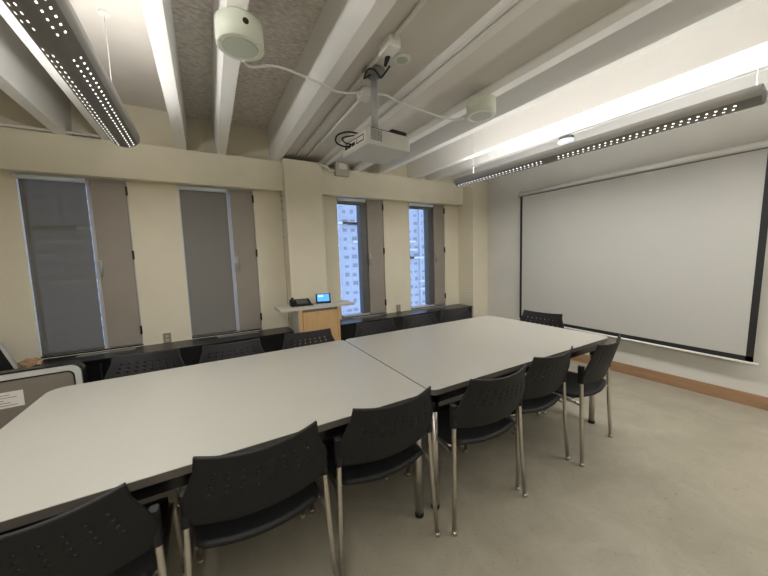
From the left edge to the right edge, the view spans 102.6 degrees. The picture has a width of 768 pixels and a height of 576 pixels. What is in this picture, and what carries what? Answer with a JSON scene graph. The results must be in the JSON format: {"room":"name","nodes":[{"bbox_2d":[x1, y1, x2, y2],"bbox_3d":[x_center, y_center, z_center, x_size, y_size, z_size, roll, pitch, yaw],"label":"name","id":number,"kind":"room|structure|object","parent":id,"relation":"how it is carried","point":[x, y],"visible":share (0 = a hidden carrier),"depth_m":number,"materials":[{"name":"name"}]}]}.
{"room":"conference room","nodes":[
{"label":"conference room","id":0,"kind":"room"},
{"bbox_2d":[0,14,71,135],"bbox_3d":[-1.385,-1.375,0.043,0.129,0.405,6.432,-5,6,-29],"label":"beam","id":1,"kind":"structure","parent":0,"point":[23,78],"depth_m":2.23,"materials":[{"name":"white paint"}]},
{"bbox_2d":[0,0,109,139],"bbox_3d":[-1.075,-1.402,0.220,0.102,0.405,6.430,-5,6,-30],"label":"beam","id":2,"kind":"structure","parent":0,"point":[5,12],"depth_m":1.81,"materials":[{"name":"white paint"}]},
{"bbox_2d":[69,0,167,111],"bbox_3d":[0.141,-1.773,0.950,7.045,0.120,6.730,-5,6,-30],"label":"ceiling","id":3,"kind":"structure","parent":0,"point":[134,72],"depth_m":2.26,"materials":[{"name":"white paint"}]},
{"bbox_2d":[2,0,139,147],"bbox_3d":[-1.262,-1.304,1.119,0.184,0.753,2.452,-5,6,-30],"label":"pendant light","id":4,"kind":"object","parent":3,"relation":"hanging from","point":[54,26],"visible":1,"depth_m":1.30,"materials":[{"name":"grey metal"}]},
{"bbox_2d":[454,45,767,187],"bbox_3d":[1.601,-1.556,2.812,0.184,0.753,2.409,-5,6,-34],"label":"pendant light","id":5,"kind":"object","parent":3,"relation":"hanging from","point":[756,95],"visible":0.98,"depth_m":2.30,"materials":[{"name":"grey metal"}]},
{"bbox_2d":[140,0,186,149],"bbox_3d":[-0.561,-1.446,0.512,0.129,0.405,6.430,-5,6,-30],"label":"beam","id":6,"kind":"structure","parent":0,"point":[158,14],"depth_m":1.89,"materials":[{"name":"white paint"}]},
{"bbox_2d":[171,0,212,120],"bbox_3d":[-0.419,-1.650,0.579,0.239,0.020,6.430,-5,6,-30],"label":"ceiling","id":7,"kind":"structure","parent":0,"point":[193,19],"depth_m":2.31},
{"bbox_2d":[0,89,458,362],"bbox_3d":[-1.433,-0.415,3.920,6.845,3.030,0.200,-5,6,-30],"label":"wall","id":8,"kind":"structure","parent":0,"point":[154,208],"depth_m":3.31,"materials":[{"name":"beige paint"}]},
{"bbox_2d":[12,172,104,355],"bbox_3d":[-3.025,-0.205,2.895,0.466,1.666,0.054,-5,6,-30],"label":"roller blind","id":9,"kind":"object","parent":8,"relation":"attached to","point":[55,212],"visible":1,"depth_m":2.90,"materials":[{"name":"grey fabric"}]},
{"bbox_2d":[41,178,143,358],"bbox_3d":[-2.918,-0.217,3.025,0.769,1.701,0.214,-5,6,-30],"label":"window","id":10,"kind":"structure","parent":8,"relation":"attached to","point":[108,205],"depth_m":3.09,"materials":[{"name":"grey"}]},
{"bbox_2d":[163,333,171,342],"bbox_3d":[-2.351,0.543,3.341,0.070,0.110,0.009,-5,6,-30],"label":"wall outlet","id":11,"kind":"object","parent":8,"relation":"attached to","point":[166,336],"visible":0.99,"depth_m":3.34,"materials":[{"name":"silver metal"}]},
{"bbox_2d":[177,184,236,336],"bbox_3d":[-1.983,-0.295,3.488,0.472,1.666,0.054,-5,6,-30],"label":"roller blind","id":12,"kind":"object","parent":8,"relation":"attached to","point":[204,212],"visible":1,"depth_m":3.50,"materials":[{"name":"grey fabric"}]},
{"bbox_2d":[179,189,261,338],"bbox_3d":[-1.887,-0.306,3.612,0.749,1.701,0.214,-5,6,-30],"label":"window","id":13,"kind":"structure","parent":8,"relation":"attached to","point":[244,253],"depth_m":3.68,"materials":[{"name":"grey metal"}]},
{"bbox_2d":[336,197,365,205],"bbox_3d":[-0.462,-1.209,4.296,0.431,0.096,0.054,-5,6,-30],"label":"roller blind","id":14,"kind":"object","parent":8,"relation":"attached to","point":[340,200],"visible":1,"depth_m":4.29,"materials":[{"name":"grey"}]},
{"bbox_2d":[342,199,386,318],"bbox_3d":[-0.331,-0.439,4.498,0.729,1.701,0.214,-5,6,-30],"label":"window","id":15,"kind":"structure","parent":8,"relation":"attached to","point":[371,250],"depth_m":4.54,"materials":[{"name":"grey metal"}]},
{"bbox_2d":[408,202,432,209],"bbox_3d":[0.585,-1.298,4.891,0.466,0.096,0.054,-5,6,-30],"label":"roller blind","id":16,"kind":"object","parent":8,"relation":"attached to","point":[420,206],"visible":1,"depth_m":4.88,"materials":[{"name":"grey metal"}]},
{"bbox_2d":[411,204,445,309],"bbox_3d":[0.696,-0.527,5.082,0.719,1.701,0.214,-5,6,-30],"label":"window","id":17,"kind":"structure","parent":8,"relation":"attached to","point":[434,249],"depth_m":5.13,"materials":[{"name":"grey metal"}]},
{"bbox_2d":[212,0,248,154],"bbox_3d":[-0.270,-1.471,0.678,0.134,0.405,6.431,-5,6,-29],"label":"beam","id":18,"kind":"structure","parent":0,"point":[225,69],"depth_m":2.22,"materials":[{"name":"white paint"}]},
{"bbox_2d":[214,7,263,61],"bbox_3d":[-0.729,-1.274,1.559,0.226,0.120,0.230,-5,6,-30],"label":"ceiling speaker","id":19,"kind":"object","parent":18,"relation":"attached to","point":[238,33],"visible":1,"depth_m":1.50,"materials":[{"name":"white plastic"}]},
{"bbox_2d":[223,37,257,58],"bbox_3d":[-0.728,-1.220,1.566,0.163,0.004,0.163,-5,6,-30],"label":"grille","id":20,"kind":"object","parent":19,"relation":"attached to","point":[233,47],"depth_m":1.56,"materials":[{"name":"white plastic"}]},
{"bbox_2d":[0,127,462,205],"bbox_3d":[-1.529,-1.327,3.612,6.510,0.341,0.120,-5,6,-30],"label":"beam","id":21,"kind":"structure","parent":0,"point":[21,151],"depth_m":3.19,"materials":[{"name":"beige paint"}]},
{"bbox_2d":[0,123,99,136],"bbox_3d":[-3.360,-1.340,2.459,2.161,0.051,0.024,-5,6,-30],"label":"conduit","id":22,"kind":"object","parent":21,"relation":"attached to","point":[1,124],"visible":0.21,"depth_m":2.67,"materials":[{"name":"white metal"}]},
{"bbox_2d":[334,162,349,176],"bbox_3d":[-0.553,-1.556,4.042,0.190,0.170,0.078,-5,6,-30],"label":"junction box","id":23,"kind":"object","parent":21,"relation":"attached to","point":[341,169],"visible":1,"depth_m":4.01,"materials":[{"name":"beige metal"}]},
{"bbox_2d":[321,0,524,166],"bbox_3d":[0.788,-1.341,1.227,0.018,0.017,6.271,-5,6,-30],"label":"conduit","id":24,"kind":"object","parent":21,"relation":"attached to","point":[519,2],"visible":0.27,"depth_m":1.83,"materials":[{"name":"white metal"}]},
{"bbox_2d":[231,0,325,129],"bbox_3d":[-0.007,-1.685,0.813,0.529,0.020,6.430,-5,6,-30],"label":"ceiling","id":25,"kind":"structure","parent":0,"point":[287,25],"depth_m":2.40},
{"bbox_2d":[281,158,327,329],"bbox_3d":[-0.994,-0.226,3.920,0.453,2.625,0.260,-5,6,-30],"label":"column","id":26,"kind":"structure","parent":0,"point":[302,194],"depth_m":3.76,"materials":[{"name":"beige paint"}]},
{"bbox_2d":[280,195,289,327],"bbox_3d":[-1.222,-0.332,3.810,0.026,1.670,0.020,-5,6,-30],"label":"cable","id":27,"kind":"object","parent":26,"relation":"attached to","point":[281,201],"visible":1,"depth_m":3.79,"materials":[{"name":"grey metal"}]},
{"bbox_2d":[319,164,334,171],"bbox_3d":[-0.724,-1.519,3.899,0.064,0.038,0.281,1,6,29],"label":"conduit","id":28,"kind":"object","parent":26,"relation":"attached to","point":[328,169],"visible":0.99,"depth_m":3.87,"materials":[{"name":"white metal"}]},
{"bbox_2d":[267,0,396,161],"bbox_3d":[0.265,-1.517,0.983,0.129,0.405,6.431,-5,6,-30],"label":"beam","id":29,"kind":"structure","parent":0,"point":[342,28],"depth_m":2.05,"materials":[{"name":"white paint"}]},
{"bbox_2d":[282,0,500,162],"bbox_3d":[0.538,-1.423,1.147,0.570,0.040,6.430,-5,6,-30],"label":"ceiling","id":30,"kind":"structure","parent":0,"point":[438,24],"depth_m":1.94,"materials":[{"name":"grey paint"}]},
{"bbox_2d":[286,75,342,153],"bbox_3d":[0.387,-1.365,0.919,0.014,0.013,6.140,-5,6,-29],"label":"conduit","id":31,"kind":"object","parent":30,"relation":"attached to","point":[342,75],"visible":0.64,"depth_m":2.96,"materials":[{"name":"white metal"}]},
{"bbox_2d":[306,100,359,157],"bbox_3d":[-0.539,-1.527,3.033,0.024,0.023,1.540,-5,6,-29],"label":"conduit","id":32,"kind":"object","parent":30,"relation":"attached to","point":[356,103],"visible":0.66,"depth_m":2.87,"materials":[{"name":"white metal"}]},
{"bbox_2d":[296,0,427,155],"bbox_3d":[0.499,-1.370,0.984,0.024,0.023,6.140,-5,6,-30],"label":"conduit","id":33,"kind":"object","parent":30,"relation":"attached to","point":[421,3],"visible":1,"depth_m":2.07,"materials":[{"name":"white metal"}]},
{"bbox_2d":[357,85,370,102],"bbox_3d":[-0.141,-1.459,2.319,0.090,0.060,0.110,-5,6,-30],"label":"cable box","id":34,"kind":"object","parent":30,"relation":"attached to","point":[365,96],"visible":0.71,"depth_m":2.28,"materials":[{"name":"white plastic"}]},
{"bbox_2d":[242,60,360,93],"bbox_3d":[-0.488,-1.337,1.992,0.078,0.154,0.887,3,7,43],"label":"cord","id":35,"kind":"object","parent":34,"relation":"attached to","point":[243,61],"visible":1,"depth_m":1.93,"materials":[{"name":"white plastic"}]},
{"bbox_2d":[378,93,463,119],"bbox_3d":[0.273,-1.401,2.382,0.737,0.151,0.072,-3,5,-14],"label":"cord","id":36,"kind":"object","parent":34,"relation":"attached to","point":[382,94],"visible":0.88,"depth_m":2.40,"materials":[{"name":"white plastic"}]},
{"bbox_2d":[335,65,409,164],"bbox_3d":[-0.072,-1.195,2.079,0.439,0.535,0.431,-6,7,-36],"label":"projector","id":37,"kind":"object","parent":30,"relation":"hanging from","point":[373,144],"visible":0.98,"depth_m":2.08,"materials":[{"name":"grey plastic"}]},
{"bbox_2d":[371,128,381,141],"bbox_3d":[-0.049,-0.978,1.970,0.085,0.067,0.004,-6,7,-36],"label":"vent","id":38,"kind":"object","parent":37,"relation":"attached to","point":[371,128],"depth_m":1.97,"materials":[{"name":"white plastic"}]},
{"bbox_2d":[378,32,400,66],"bbox_3d":[0.031,-1.393,1.814,0.076,0.109,0.137,-5,6,-30],"label":"outlet box","id":39,"kind":"object","parent":30,"relation":"attached to","point":[389,46],"visible":0.98,"depth_m":1.78,"materials":[{"name":"white plastic"}]},
{"bbox_2d":[393,52,410,64],"bbox_3d":[0.116,-1.457,1.965,0.114,0.016,0.114,-5,6,-30],"label":"smoke detector","id":40,"kind":"object","parent":30,"relation":"attached to","point":[402,58],"visible":1,"depth_m":1.95,"materials":[{"name":"white plastic"}]},
{"bbox_2d":[396,57,407,63],"bbox_3d":[0.116,-1.451,1.965,0.076,0.004,0.076,-5,6,-30],"label":"grille","id":41,"kind":"object","parent":40,"relation":"attached to","point":[399,60],"depth_m":1.96,"materials":[{"name":"white plastic"}]},
{"bbox_2d":[318,0,537,166],"bbox_3d":[0.785,-1.561,1.278,0.129,0.405,6.432,-5,6,-30],"label":"beam","id":42,"kind":"structure","parent":0,"point":[526,4],"depth_m":1.90,"materials":[{"name":"white paint"}]},
{"bbox_2d":[321,0,518,163],"bbox_3d":[0.764,-1.339,1.214,0.018,0.017,6.271,-5,6,-30],"label":"conduit","id":43,"kind":"object","parent":42,"relation":"attached to","point":[513,2],"visible":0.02,"depth_m":1.85,"materials":[{"name":"white metal"}]},
{"bbox_2d":[138,360,767,575],"bbox_3d":[0.244,1.351,1.240,7.045,0.100,6.730,-5,6,-30],"label":"floor","id":44,"kind":"structure","parent":0,"point":[679,487],"depth_m":1.72,"materials":[{"name":"beige concrete"}]},
{"bbox_2d":[0,361,87,428],"bbox_3d":[-2.509,0.934,2.021,0.860,0.764,0.086,-5,6,-33],"label":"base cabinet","id":45,"kind":"object","parent":44,"relation":"on","point":[19,388],"visible":0.44,"depth_m":2.06,"materials":[{"name":"paint"}]},
{"bbox_2d":[0,395,17,406],"bbox_3d":[-2.511,0.736,1.959,0.240,0.072,0.001,-5,6,-32],"label":"print","id":46,"kind":"object","parent":45,"relation":"attached to","point":[4,395],"depth_m":2.00},
{"bbox_2d":[0,482,184,575],"bbox_3d":[-0.998,0.949,1.014,0.556,0.829,0.603,-5,6,-30],"label":"chair","id":47,"kind":"object","parent":44,"relation":"on","point":[112,533],"visible":0.98,"depth_m":0.84,"materials":[{"name":"black plastic"}]},
{"bbox_2d":[104,348,185,507],"bbox_3d":[-1.555,0.879,1.961,0.556,0.829,0.603,-4,6,-22],"label":"chair","id":48,"kind":"object","parent":44,"relation":"on","point":[177,361],"visible":0.27,"depth_m":2.17,"materials":[{"name":"black plastic"}]},
{"bbox_2d":[0,326,294,382],"bbox_3d":[-2.672,0.934,2.990,3.539,0.598,0.343,-5,6,-30],"label":"heater cover","id":49,"kind":"object","parent":44,"relation":"on","point":[97,364],"visible":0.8,"depth_m":3.18,"materials":[{"name":"black metal"}]},
{"bbox_2d":[0,343,17,370],"bbox_3d":[-3.291,0.585,2.520,0.395,0.228,0.032,-5,6,-30],"label":"panel","id":50,"kind":"object","parent":49,"relation":"on","point":[7,362],"visible":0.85,"depth_m":2.58,"materials":[{"name":"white plastic"}]},
{"bbox_2d":[18,357,43,367],"bbox_3d":[-3.072,0.641,2.674,0.153,0.071,0.130,-5,6,-30],"label":"crumpled paper","id":51,"kind":"object","parent":49,"relation":"on","point":[26,363],"visible":1,"depth_m":2.65,"materials":[{"name":"brown paper"}]},
{"bbox_2d":[76,347,135,356],"bbox_3d":[-2.725,0.633,3.034,0.440,0.005,0.081,-5,6,-30],"label":"grille","id":52,"kind":"object","parent":49,"relation":"attached to","point":[134,348],"depth_m":3.02,"materials":[{"name":"grey metal"}]},
{"bbox_2d":[218,331,258,337],"bbox_3d":[-1.704,0.546,3.616,0.440,0.005,0.081,-5,6,-30],"label":"grille","id":53,"kind":"object","parent":49,"relation":"attached to","point":[254,332],"depth_m":3.60,"materials":[{"name":"grey metal"}]},
{"bbox_2d":[0,340,425,534],"bbox_3d":[-0.819,0.922,1.723,1.814,0.735,1.252,-5,6,-30],"label":"conference table","id":54,"kind":"object","parent":44,"relation":"on","point":[75,444],"visible":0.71,"depth_m":1.38,"materials":[{"name":"beige laminate"}]},
{"bbox_2d":[198,338,264,363],"bbox_3d":[-1.037,0.842,2.173,0.556,0.829,0.603,-5,6,-27],"label":"chair","id":55,"kind":"object","parent":44,"relation":"on","point":[255,344],"visible":0.3,"depth_m":2.38,"materials":[{"name":"black plastic"}]},
{"bbox_2d":[179,420,338,575],"bbox_3d":[-0.536,0.906,1.312,0.556,0.829,0.603,-5,6,-30],"label":"chair","id":56,"kind":"object","parent":44,"relation":"on","point":[228,499],"visible":1,"depth_m":1.08,"materials":[{"name":"black plastic"}]},
{"bbox_2d":[282,328,334,349],"bbox_3d":[-0.529,0.799,2.463,0.556,0.829,0.603,-4,6,-26],"label":"chair","id":57,"kind":"object","parent":44,"relation":"on","point":[307,337],"visible":0.27,"depth_m":2.67,"materials":[{"name":"black plastic"}]},
{"bbox_2d":[274,300,354,346],"bbox_3d":[-0.807,0.648,3.716,0.880,0.910,0.351,-5,6,-30],"label":"lectern","id":58,"kind":"object","parent":44,"relation":"on","point":[321,316],"visible":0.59,"depth_m":3.55,"materials":[{"name":"beige laminate"}]},
{"bbox_2d":[289,298,313,306],"bbox_3d":[-0.963,0.157,3.607,0.256,0.098,0.162,-5,6,-27],"label":"desk phone","id":59,"kind":"object","parent":58,"relation":"on","point":[293,302],"visible":0.99,"depth_m":3.59,"materials":[{"name":"black plastic"}]},
{"bbox_2d":[316,293,330,303],"bbox_3d":[-0.745,0.127,3.775,0.176,0.113,0.084,-3,6,-16],"label":"panel","id":60,"kind":"object","parent":58,"relation":"on","point":[320,298],"visible":1,"depth_m":3.76,"materials":[{"name":"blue glass"}]},
{"bbox_2d":[309,386,439,575],"bbox_3d":[-0.069,0.865,1.589,0.556,0.829,0.603,-5,6,-30],"label":"chair","id":61,"kind":"object","parent":44,"relation":"on","point":[376,443],"visible":0.98,"depth_m":1.35,"materials":[{"name":"black plastic"}]},
{"bbox_2d":[354,319,397,337],"bbox_3d":[0.032,0.748,2.805,0.556,0.829,0.603,-4,6,-24],"label":"chair","id":62,"kind":"object","parent":44,"relation":"on","point":[371,326],"visible":0.24,"depth_m":3.02,"materials":[{"name":"black plastic"}]},
{"bbox_2d":[340,304,472,340],"bbox_3d":[0.334,0.675,4.704,2.469,0.598,0.338,-5,6,-30],"label":"heater cover","id":63,"kind":"object","parent":44,"relation":"on","point":[347,326],"visible":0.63,"depth_m":4.44,"materials":[{"name":"black metal"}]},
{"bbox_2d":[351,315,380,318],"bbox_3d":[-0.252,0.421,4.442,0.440,0.005,0.081,-5,6,-30],"label":"grille","id":64,"kind":"object","parent":63,"relation":"attached to","point":[372,316],"depth_m":4.42,"materials":[{"name":"grey metal"}]},
{"bbox_2d":[402,313,438,329],"bbox_3d":[0.497,0.709,3.058,0.556,0.829,0.603,-4,6,-26],"label":"chair","id":65,"kind":"object","parent":44,"relation":"on","point":[409,322],"visible":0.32,"depth_m":3.28,"materials":[{"name":"black plastic"}]},
{"bbox_2d":[439,306,472,322],"bbox_3d":[0.937,0.663,3.401,0.556,0.829,0.603,-4,6,-24],"label":"chair","id":66,"kind":"object","parent":44,"relation":"on","point":[446,315],"visible":0.28,"depth_m":3.62,"materials":[{"name":"black plastic"}]},
{"bbox_2d":[406,364,527,535],"bbox_3d":[0.492,0.823,1.845,0.556,0.829,0.603,-5,6,-27],"label":"chair","id":67,"kind":"object","parent":44,"relation":"on","point":[480,415],"visible":0.98,"depth_m":1.60,"materials":[{"name":"black plastic"}]},
{"bbox_2d":[345,316,607,509],"bbox_3d":[0.741,0.788,2.608,1.834,0.735,1.251,-5,6,-30],"label":"conference table","id":68,"kind":"object","parent":44,"relation":"on","point":[444,357],"visible":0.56,"depth_m":2.29,"materials":[{"name":"beige laminate"}]},
{"bbox_2d":[460,346,572,490],"bbox_3d":[0.927,0.781,2.138,0.556,0.829,0.603,-5,6,-30],"label":"chair","id":69,"kind":"object","parent":44,"relation":"on","point":[545,375],"visible":0.77,"depth_m":1.89,"materials":[{"name":"black plastic"}]},
{"bbox_2d":[519,310,566,414],"bbox_3d":[1.443,0.677,3.068,0.603,0.829,0.556,-6,7,-37],"label":"chair","id":70,"kind":"object","parent":44,"relation":"on","point":[527,315],"visible":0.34,"depth_m":3.19,"materials":[{"name":"black plastic"}]},
{"bbox_2d":[513,334,620,466],"bbox_3d":[1.399,0.746,2.342,0.556,0.829,0.603,-6,7,-37],"label":"chair","id":71,"kind":"object","parent":44,"relation":"on","point":[589,381],"visible":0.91,"depth_m":2.08,"materials":[{"name":"black plastic"}]},
{"bbox_2d":[458,181,487,317],"bbox_3d":[1.530,-0.448,5.307,0.335,2.645,0.345,-5,6,-30],"label":"column","id":72,"kind":"structure","parent":0,"point":[472,215],"depth_m":5.16,"materials":[{"name":"beige paint"}]},
{"bbox_2d":[329,0,629,167],"bbox_3d":[1.089,-1.470,1.460,0.601,0.040,6.438,-5,6,-30],"label":"ceiling","id":73,"kind":"structure","parent":0,"point":[545,24],"depth_m":1.95,"materials":[{"name":"grey paint"}]},
{"bbox_2d":[350,0,672,170],"bbox_3d":[1.294,-1.605,1.568,0.124,0.405,6.442,-5,6,-32],"label":"beam","id":74,"kind":"structure","parent":0,"point":[631,11],"depth_m":1.91,"materials":[{"name":"white paint"}]},
{"bbox_2d":[466,94,495,122],"bbox_3d":[0.761,-1.402,2.415,0.222,0.120,0.222,-5,6,-30],"label":"ceiling speaker","id":75,"kind":"object","parent":74,"relation":"attached to","point":[480,108],"visible":1,"depth_m":2.34,"materials":[{"name":"white plastic"}]},
{"bbox_2d":[471,112,491,120],"bbox_3d":[0.763,-1.349,2.420,0.160,0.004,0.160,-5,6,-30],"label":"grille","id":76,"kind":"object","parent":75,"relation":"attached to","point":[476,116],"depth_m":2.42,"materials":[{"name":"white plastic"}]},
{"bbox_2d":[373,0,759,173],"bbox_3d":[1.628,-1.634,1.758,0.124,0.405,6.445,-5,6,-32],"label":"ceiling beam","id":77,"kind":"structure","parent":0,"point":[675,19],"depth_m":2.05,"materials":[{"name":"white paint"}]},
{"bbox_2d":[407,0,767,177],"bbox_3d":[2.146,-1.678,2.053,0.129,0.405,6.446,-5,6,-33],"label":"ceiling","id":78,"kind":"structure","parent":0,"point":[738,34],"depth_m":2.39,"materials":[{"name":"white paint"}]},
{"bbox_2d":[426,47,767,180],"bbox_3d":[2.475,-1.706,2.240,0.129,0.405,6.451,-5,6,-33],"label":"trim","id":79,"kind":"structure","parent":0,"point":[747,63],"depth_m":2.69,"materials":[{"name":"white paint"}]},
{"bbox_2d":[557,134,575,145],"bbox_3d":[1.900,-1.535,3.211,0.168,0.078,0.168,-5,6,-30],"label":"sensor","id":80,"kind":"object","parent":79,"relation":"attached to","point":[567,139],"visible":0.89,"depth_m":3.16,"materials":[{"name":"grey plastic"}]},
{"bbox_2d":[557,66,767,137],"bbox_3d":[3.009,-1.436,1.394,0.010,0.009,4.369,-5,6,-33],"label":"wire","id":81,"kind":"object","parent":79,"relation":"attached to","point":[765,66],"visible":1,"depth_m":2.45,"materials":[{"name":"grey metal"}]},
{"bbox_2d":[485,94,767,396],"bbox_3d":[3.176,-0.517,2.847,0.100,3.130,6.630,-5,6,-30],"label":"wall","id":82,"kind":"structure","parent":0,"point":[750,125],"depth_m":3.35,"materials":[{"name":"grey paint"}]},
{"bbox_2d":[452,70,767,182],"bbox_3d":[2.936,-1.746,2.503,0.124,0.405,6.446,-5,6,-33],"label":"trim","id":83,"kind":"structure","parent":82,"relation":"attached to","point":[749,81],"depth_m":2.99,"materials":[{"name":"white paint"}]},
{"bbox_2d":[517,139,767,365],"bbox_3d":[2.658,-0.376,3.557,0.113,1.944,2.526,-5,6,-30],"label":"projection screen","id":84,"kind":"object","parent":82,"relation":"attached to","point":[671,253],"visible":0.98,"depth_m":3.16,"materials":[{"name":"grey fabric"}]},
{"bbox_2d":[570,354,767,410],"bbox_3d":[3.309,1.004,2.722,0.018,0.116,6.085,-5,6,-30],"label":"baseboard","id":85,"kind":"structure","parent":82,"relation":"attached to","point":[753,400],"depth_m":3.09,"materials":[{"name":"orange wood"}]},
{"label":"outside","id":86,"kind":"structure","parent":0,"visible":0},
{"bbox_2d":[85,184,424,343],"bbox_3d":[-42.796,-9.991,83.829,150.000,130.000,21.100,-5,6,-30],"label":"tower block","id":87,"kind":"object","parent":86,"point":[346,214],"visible":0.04,"depth_m":92.73,"materials":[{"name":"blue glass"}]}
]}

